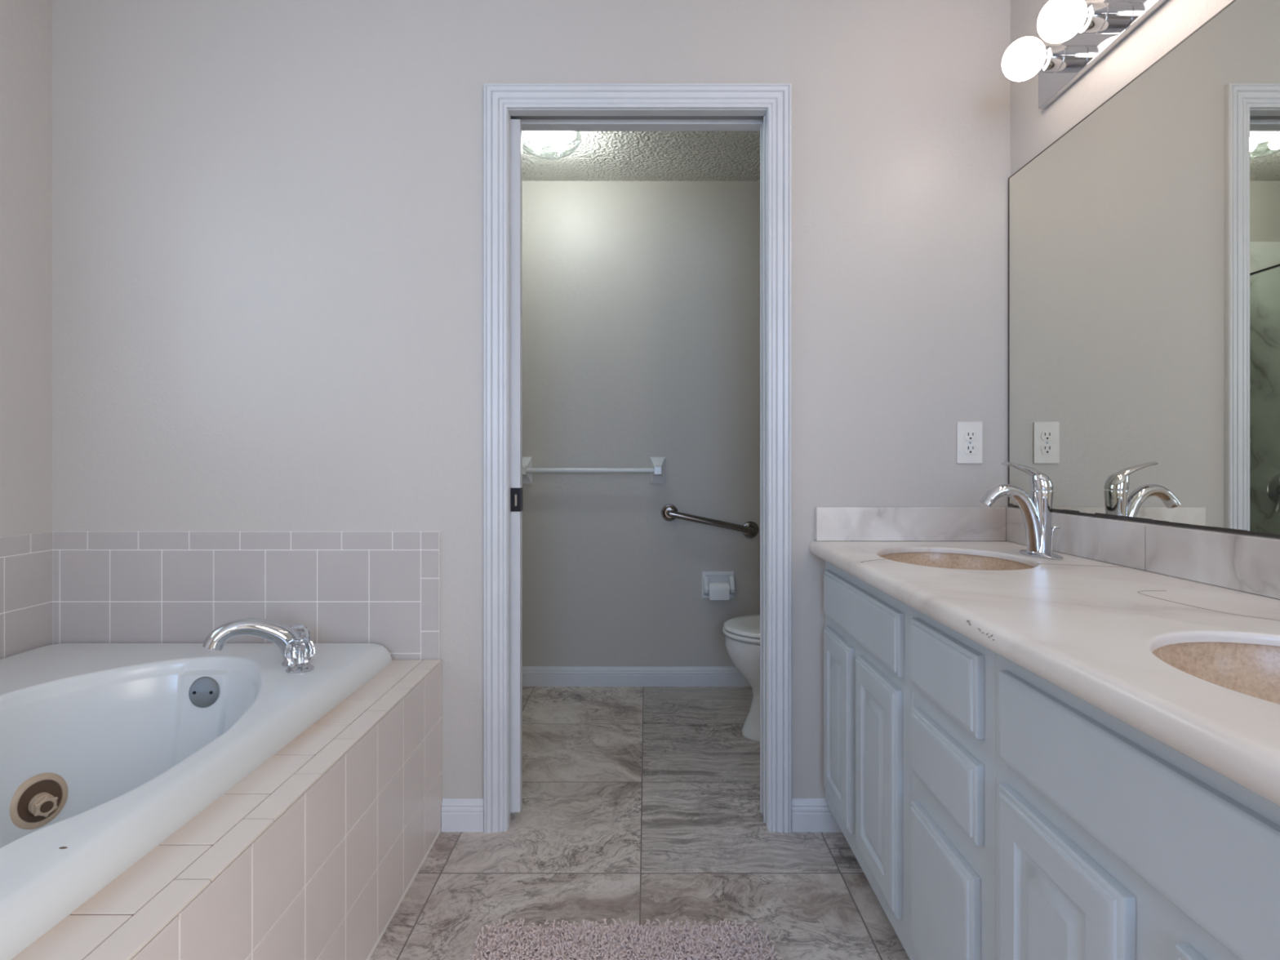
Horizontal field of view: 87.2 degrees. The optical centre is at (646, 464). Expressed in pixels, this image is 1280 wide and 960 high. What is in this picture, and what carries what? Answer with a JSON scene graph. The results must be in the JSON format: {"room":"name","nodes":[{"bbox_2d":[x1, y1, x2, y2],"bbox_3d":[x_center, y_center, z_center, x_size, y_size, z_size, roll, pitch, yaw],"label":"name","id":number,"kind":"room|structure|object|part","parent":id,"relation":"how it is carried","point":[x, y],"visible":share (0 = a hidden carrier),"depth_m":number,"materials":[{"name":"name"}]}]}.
{"room":"bathroom","nodes":[
{"label":"bathroom","id":0,"kind":"room"},
{"bbox_2d":[0,0,52,537],"bbox_3d":[-1.758,-0.170,-0.009,0.100,2.440,3.881,0,0,0],"label":"wall","id":1,"kind":"structure","parent":0,"point":[25,25],"depth_m":1.84,"materials":[{"name":"grey paint"}]},
{"bbox_2d":[0,531,53,659],"bbox_3d":[-1.704,0.422,0.948,0.008,0.456,1.965,0,0,0],"label":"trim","id":2,"kind":"structure","parent":1,"relation":"attached to","point":[26,561],"depth_m":1.84,"materials":[{"name":"beige tile"}]},
{"bbox_2d":[52,0,1010,798],"bbox_3d":[-0.331,-0.220,1.991,2.954,2.540,0.120,0,0,0],"label":"wall","id":3,"kind":"structure","parent":0,"point":[268,215],"depth_m":1.93,"materials":[{"name":"grey paint"}]},
{"bbox_2d":[53,531,439,660],"bbox_3d":[-1.147,0.422,1.927,1.106,0.456,0.008,0,0,0],"label":"tile backsplash","id":4,"kind":"structure","parent":3,"relation":"attached to","point":[382,588],"depth_m":1.92,"materials":[{"name":"beige tile"}]},
{"bbox_2d":[441,798,483,831],"bbox_3d":[-0.525,1.005,1.924,0.120,0.090,0.014,0,0,0],"label":"baseboard","id":5,"kind":"structure","parent":3,"relation":"attached to","point":[458,815],"depth_m":1.92,"materials":[{"name":"white paint"}]},
{"bbox_2d":[510,119,523,812],"bbox_3d":[-0.730,0.005,1.990,0.722,2.038,0.040,0,0,0],"label":"door","id":6,"kind":"structure","parent":3,"relation":"in","point":[516,126],"depth_m":1.97,"materials":[{"name":"white paint"}]},
{"bbox_3d":[-0.383,0.106,1.970,0.007,0.034,0.002,0,0,0],"label":"latch pull","id":7,"kind":"part","parent":6,"relation":"part of","materials":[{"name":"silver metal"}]},
{"bbox_2d":[510,115,763,119],"bbox_3d":[-0.375,-1.042,1.998,1.444,0.024,0.025,0,0,0],"label":"trim","id":8,"kind":"structure","parent":3,"relation":"attached to","point":[511,117],"depth_m":2.00,"materials":[{"name":"wood"}]},
{"bbox_2d":[483,83,791,832],"bbox_3d":[-0.025,-0.018,1.921,0.878,2.135,0.019,0,0,0],"label":"trim","id":9,"kind":"structure","parent":3,"relation":"attached to","point":[498,98],"depth_m":1.92,"materials":[{"name":"white paint"}]},
{"bbox_2d":[507,109,768,829],"bbox_3d":[-0.025,-0.005,1.991,0.774,2.110,0.120,0,0,0],"label":"trim","id":10,"kind":"structure","parent":3,"relation":"attached to","point":[762,125],"depth_m":1.96,"materials":[{"name":"white paint"}]},
{"bbox_2d":[522,130,759,131],"bbox_3d":[-0.025,-0.018,2.061,0.878,2.135,0.019,0,0,0],"label":"trim","id":11,"kind":"structure","parent":3,"relation":"attached to","point":[522,131],"depth_m":2.06,"materials":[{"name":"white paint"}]},
{"bbox_2d":[791,798,841,831],"bbox_3d":[0.500,1.005,1.924,0.170,0.090,0.014,0,0,0],"label":"baseboard","id":12,"kind":"structure","parent":3,"relation":"attached to","point":[808,815],"depth_m":1.92,"materials":[{"name":"white paint"}]},
{"bbox_2d":[815,506,1005,541],"bbox_3d":[0.754,0.171,1.920,0.540,0.097,0.020,0,0,0],"label":"backsplash","id":13,"kind":"structure","parent":3,"relation":"attached to","point":[832,523],"depth_m":1.91,"materials":[{"name":"stone"}]},
{"bbox_2d":[956,422,982,463],"bbox_3d":[0.928,-0.061,1.927,0.073,0.120,0.008,0,0,0],"label":"wall outlet","id":14,"kind":"object","parent":3,"relation":"attached to","point":[969,434],"visible":1,"depth_m":1.93,"materials":[{"name":"white plastic"}]},
{"bbox_2d":[964,431,976,440],"bbox_3d":[0.928,-0.080,1.924,0.035,0.027,0.003,0,0,0],"label":"receptacle","id":15,"kind":"object","parent":14,"relation":"attached to","point":[968,435],"depth_m":1.92,"materials":[{"name":"white plastic"}]},
{"bbox_2d":[964,444,976,453],"bbox_3d":[0.928,-0.041,1.924,0.035,0.027,0.003,0,0,0],"label":"receptacle","id":16,"kind":"object","parent":14,"relation":"attached to","point":[968,449],"depth_m":1.92,"materials":[{"name":"white plastic"}]},
{"bbox_2d":[368,686,910,959],"bbox_3d":[-0.331,1.100,0.668,2.954,0.100,5.236,0,0,0],"label":"floor","id":17,"kind":"structure","parent":0,"point":[640,803],"depth_m":1.83,"materials":[{"name":"tile"}]},
{"bbox_2d":[11,659,442,959],"bbox_3d":[-1.142,0.804,1.095,1.112,0.491,1.670,0,0,0],"label":"platform","id":18,"kind":"object","parent":17,"relation":"on","point":[313,854],"visible":0.87,"depth_m":1.17,"materials":[{"name":"tile"}]},
{"bbox_2d":[0,643,392,959],"bbox_3d":[-1.207,0.727,1.143,0.982,0.447,1.556,0,0,0],"label":"bathtub","id":19,"kind":"object","parent":18,"relation":"in","point":[108,750],"visible":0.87,"depth_m":1.53,"materials":[{"name":"white plastic"}]},
{"bbox_3d":[-1.126,0.581,1.711,0.077,0.076,0.018,0,0,0],"label":"overflow plate","id":20,"kind":"part","parent":19,"relation":"part of","materials":[{"name":"metal"}]},
{"bbox_2d":[202,617,315,673],"bbox_3d":[-0.938,0.442,1.702,0.243,0.128,0.228,0,0,0],"label":"faucet","id":21,"kind":"object","parent":19,"relation":"on","point":[295,646],"visible":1,"depth_m":1.63,"materials":[{"name":"silver metal"}]},
{"bbox_3d":[-0.930,0.459,1.782,0.064,0.062,0.067,0,0,0],"label":"crystal knob","id":22,"kind":"part","parent":21,"relation":"part of","materials":[{"name":"white"}]},
{"bbox_3d":[-0.848,0.493,1.645,0.063,0.022,0.063,0,0,0],"label":"handle","id":23,"kind":"part","parent":21,"relation":"part of","materials":[{"name":"silver metal"}]},
{"bbox_3d":[-0.848,0.459,1.645,0.064,0.062,0.067,0,0,0],"label":"crystal knob","id":24,"kind":"part","parent":21,"relation":"part of","materials":[{"name":"white"}]},
{"bbox_2d":[467,916,783,959],"bbox_3d":[-0.050,1.041,1.253,0.685,0.018,0.579,0,0,0],"label":"bath mat","id":25,"kind":"object","parent":17,"relation":"on","point":[588,941],"visible":1,"depth_m":1.46,"materials":[{"name":"beige fabric"}]},
{"bbox_2d":[722,614,759,741],"bbox_3d":[0.659,0.665,2.615,0.725,0.770,0.450,0,0,0],"label":"toilet","id":26,"kind":"object","parent":17,"relation":"on","point":[742,633],"visible":0.23,"depth_m":2.55,"materials":[{"name":"white ceramic"}]},
{"bbox_3d":[0.543,0.653,2.615,0.493,0.022,0.380,0,0,0],"label":"seat","id":27,"kind":"part","parent":26,"relation":"part of","materials":[{"name":"white plastic"}]},
{"bbox_3d":[0.545,0.630,2.615,0.489,0.023,0.374,0,0,0],"label":"lid","id":28,"kind":"part","parent":26,"relation":"part of","materials":[{"name":"white ceramic"}]},
{"bbox_2d":[823,560,913,959],"bbox_3d":[0.769,0.642,1.612,0.550,0.815,0.636,0,0,0],"label":"vanity cabinet","id":29,"kind":"object","parent":17,"relation":"on","point":[868,688],"visible":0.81,"depth_m":1.49,"materials":[{"name":"white paint"}]},
{"bbox_3d":[0.503,0.682,1.771,0.018,0.456,0.234,0,0,0],"label":"cabinet door","id":30,"kind":"part","parent":29,"relation":"part of","materials":[{"name":"white paint"}]},
{"bbox_3d":[0.503,0.682,1.472,0.018,0.456,0.255,0,0,0],"label":"cabinet door","id":31,"kind":"part","parent":29,"relation":"part of","materials":[{"name":"white paint"}]},
{"bbox_2d":[808,506,1279,805],"bbox_3d":[0.757,0.192,1.065,0.578,0.137,1.730,0,0,0],"label":"countertop","id":32,"kind":"structure","parent":29,"relation":"on","point":[1090,622],"depth_m":1.08,"materials":[{"name":"stone"}]},
{"bbox_2d":[880,551,1034,570],"bbox_3d":[0.725,0.309,1.590,0.370,0.148,0.428,0,0,0],"label":"sink","id":33,"kind":"object","parent":32,"relation":"in","point":[944,560],"visible":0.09,"depth_m":1.75,"materials":[{"name":"beige ceramic"}]},
{"bbox_2d":[978,461,1063,559],"bbox_3d":[0.902,0.107,1.630,0.178,0.226,0.140,0,0,23],"label":"sink faucet","id":34,"kind":"object","parent":32,"relation":"on","point":[1036,509],"visible":1,"depth_m":1.59,"materials":[{"name":"silver metal"}]},
{"bbox_3d":[0.875,0.130,1.612,0.150,0.163,0.043,0,0,0],"label":"spout","id":35,"kind":"part","parent":34,"relation":"part of","materials":[{"name":"silver metal"}]},
{"bbox_3d":[0.915,0.028,1.612,0.116,0.067,0.050,0,0,0],"label":"lever","id":36,"kind":"part","parent":34,"relation":"part of","materials":[{"name":"silver metal"}]},
{"bbox_3d":[0.945,0.214,1.612,0.060,0.011,0.150,0,0,0],"label":"plate","id":37,"kind":"part","parent":34,"relation":"part of","materials":[{"name":"silver metal"}]},
{"bbox_3d":[0.979,0.180,1.612,0.021,0.067,0.008,0,0,0],"label":"drain rod","id":38,"kind":"part","parent":34,"relation":"part of","materials":[{"name":"silver metal"}]},
{"bbox_2d":[1151,641,1279,704],"bbox_3d":[0.738,0.309,0.690,0.370,0.148,0.428,0,0,0],"label":"sink","id":39,"kind":"object","parent":32,"relation":"in","point":[1253,670],"visible":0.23,"depth_m":0.88,"materials":[{"name":"beige stone"}]},
{"bbox_2d":[911,608,995,959],"bbox_3d":[0.769,0.642,1.141,0.550,0.815,0.306,0,0,0],"label":"base cabinet","id":40,"kind":"object","parent":17,"relation":"on","point":[953,675],"visible":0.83,"depth_m":1.10,"materials":[{"name":"white paint"}]},
{"bbox_3d":[0.503,0.773,1.150,0.018,0.274,0.240,0,0,0],"label":"drawer","id":41,"kind":"part","parent":40,"relation":"part of","materials":[{"name":"white paint"}]},
{"bbox_3d":[0.503,0.519,1.145,0.018,0.122,0.250,0,0,0],"label":"drawer","id":42,"kind":"part","parent":40,"relation":"part of","materials":[{"name":"white paint"}]},
{"bbox_3d":[0.503,0.353,1.144,0.018,0.127,0.252,0,0,0],"label":"drawer","id":43,"kind":"part","parent":40,"relation":"part of","materials":[{"name":"white paint"}]},
{"bbox_2d":[995,653,1279,959],"bbox_3d":[0.769,0.642,0.643,0.550,0.815,0.687,0,0,0],"label":"vanity cabinet","id":44,"kind":"object","parent":17,"relation":"on","point":[1113,842],"visible":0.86,"depth_m":0.72,"materials":[{"name":"white paint"}]},
{"bbox_3d":[0.503,0.682,0.830,0.018,0.456,0.252,0,0,0],"label":"cabinet door","id":45,"kind":"part","parent":44,"relation":"part of","materials":[{"name":"white paint"}]},
{"bbox_3d":[0.503,0.682,0.511,0.018,0.456,0.252,0,0,0],"label":"cabinet door","id":46,"kind":"part","parent":44,"relation":"part of","materials":[{"name":"white paint"}]},
{"bbox_2d":[522,181,759,666],"bbox_3d":[-0.295,-0.146,3.236,2.850,2.392,0.100,0,0,0],"label":"wall","id":47,"kind":"structure","parent":0,"point":[641,300],"depth_m":3.19,"materials":[{"name":"paint"}]},
{"bbox_2d":[522,457,665,484],"bbox_3d":[-0.262,0.030,3.152,0.701,0.126,0.068,0,0,0],"label":"towel bar","id":48,"kind":"object","parent":47,"relation":"attached to","point":[656,469],"visible":0.8,"depth_m":3.13,"materials":[{"name":"white ceramic"}]},
{"bbox_3d":[-0.577,0.030,3.152,0.072,0.126,0.068,0,0,0],"label":"post","id":49,"kind":"part","parent":48,"relation":"part of","materials":[{"name":"white ceramic"}]},
{"bbox_3d":[0.053,0.030,3.152,0.072,0.126,0.068,0,0,0],"label":"post","id":50,"kind":"part","parent":48,"relation":"part of","materials":[{"name":"white ceramic"}]},
{"bbox_2d":[522,666,751,686],"bbox_3d":[0.185,1.005,3.179,1.690,0.090,0.014,0,0,0],"label":"baseboard","id":51,"kind":"structure","parent":47,"relation":"attached to","point":[532,676],"depth_m":3.17,"materials":[{"name":"white paint"}]},
{"bbox_2d":[661,504,759,537],"bbox_3d":[0.301,0.271,3.154,0.463,0.160,0.064,0,0,0],"label":"grab bar","id":52,"kind":"object","parent":47,"relation":"attached to","point":[669,513],"visible":1,"depth_m":3.13,"materials":[{"name":"metal"}]},
{"bbox_3d":[0.301,0.271,3.147,0.414,0.111,0.052,0,0,0],"label":"rail","id":53,"kind":"part","parent":52,"relation":"part of","materials":[{"name":"metal"}]},
{"bbox_2d":[702,571,734,598],"bbox_3d":[0.340,0.573,3.153,0.154,0.128,0.066,0,0,0],"label":"toilet paper holder","id":54,"kind":"object","parent":47,"relation":"attached to","point":[708,577],"visible":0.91,"depth_m":3.18,"materials":[{"name":"white ceramic"}]},
{"bbox_3d":[0.279,0.575,3.150,0.018,0.088,0.060,0,0,0],"label":"arm","id":55,"kind":"part","parent":54,"relation":"part of","materials":[{"name":"white ceramic"}]},
{"bbox_2d":[707,582,729,599],"bbox_3d":[0.338,0.592,3.136,0.094,0.074,0.062,0,0,0],"label":"toilet paper roll","id":56,"kind":"object","parent":54,"relation":"hanging from","point":[717,591],"visible":0.95,"depth_m":3.10,"materials":[{"name":"white paper"}]},
{"bbox_3d":[0.401,0.575,3.150,0.018,0.088,0.060,0,0,0],"label":"arm","id":57,"kind":"part","parent":54,"relation":"part of","materials":[{"name":"white ceramic"}]},
{"bbox_2d":[522,131,759,181],"bbox_3d":[-0.295,-1.416,2.668,2.850,0.148,1.235,0,0,0],"label":"ceiling","id":58,"kind":"structure","parent":0,"point":[600,156],"depth_m":2.96,"materials":[{"name":"white paint"}]},
{"bbox_2d":[522,131,581,159],"bbox_3d":[-0.392,-1.291,2.690,0.264,0.102,0.264,0,0,0],"label":"ceiling light","id":59,"kind":"object","parent":58,"relation":"attached to","point":[558,140],"visible":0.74,"depth_m":2.72,"materials":[{"name":"white glass"}]},
{"bbox_3d":[-0.437,-1.282,2.680,0.047,0.052,0.047,0,0,0],"label":"bulb","id":60,"kind":"part","parent":59,"relation":"part of","materials":[{"name":"white glass"}]},
{"bbox_3d":[-0.347,-1.282,2.700,0.047,0.052,0.047,0,0,0],"label":"bulb","id":61,"kind":"part","parent":59,"relation":"part of","materials":[{"name":"white glass"}]},
{"bbox_2d":[1010,0,1279,538],"bbox_3d":[1.096,-0.170,-0.009,0.100,2.440,3.881,0,0,0],"label":"wall","id":62,"kind":"structure","parent":0,"point":[1033,129],"depth_m":1.60,"materials":[{"name":"grey paint"}]},
{"bbox_2d":[1004,506,1151,570],"bbox_3d":[1.035,0.171,1.656,0.022,0.097,0.548,0,0,0],"label":"backsplash","id":63,"kind":"structure","parent":62,"relation":"attached to","point":[1114,541],"depth_m":1.54,"materials":[{"name":"stone"}]},
{"bbox_2d":[1001,0,1167,109],"bbox_3d":[0.958,-0.984,1.126,0.176,0.110,1.272,0,0,0],"label":"vanity light","id":64,"kind":"object","parent":62,"relation":"attached to","point":[1088,32],"visible":1,"depth_m":1.53,"materials":[{"name":"silver metal"}]},
{"bbox_2d":[1001,36,1075,81],"bbox_3d":[0.948,-0.984,1.634,0.156,0.094,0.094,0,0,0],"label":"bulb","id":65,"kind":"object","parent":64,"relation":"attached to","point":[1026,56],"depth_m":1.61,"materials":[{"name":"white glass"}]},
{"bbox_2d":[1036,0,1119,43],"bbox_3d":[0.948,-0.984,1.484,0.156,0.094,0.094,0,0,0],"label":"bulb","id":66,"kind":"object","parent":64,"relation":"attached to","point":[1059,20],"depth_m":1.46,"materials":[{"name":"white glass"}]},
{"bbox_2d":[1008,0,1279,537],"bbox_3d":[1.040,-0.349,1.023,0.007,0.940,1.806,0,0,0],"label":"wall mirror","id":67,"kind":"object","parent":62,"relation":"attached to","point":[1144,241],"visible":0.85,"depth_m":1.35,"materials":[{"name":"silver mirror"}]},
{"bbox_2d":[1145,524,1279,599],"bbox_3d":[1.035,0.171,0.790,0.022,0.097,1.180,0,0,0],"label":"backsplash","id":68,"kind":"structure","parent":62,"relation":"attached to","point":[1246,563],"depth_m":1.21,"materials":[{"name":"stone"}]}
]}

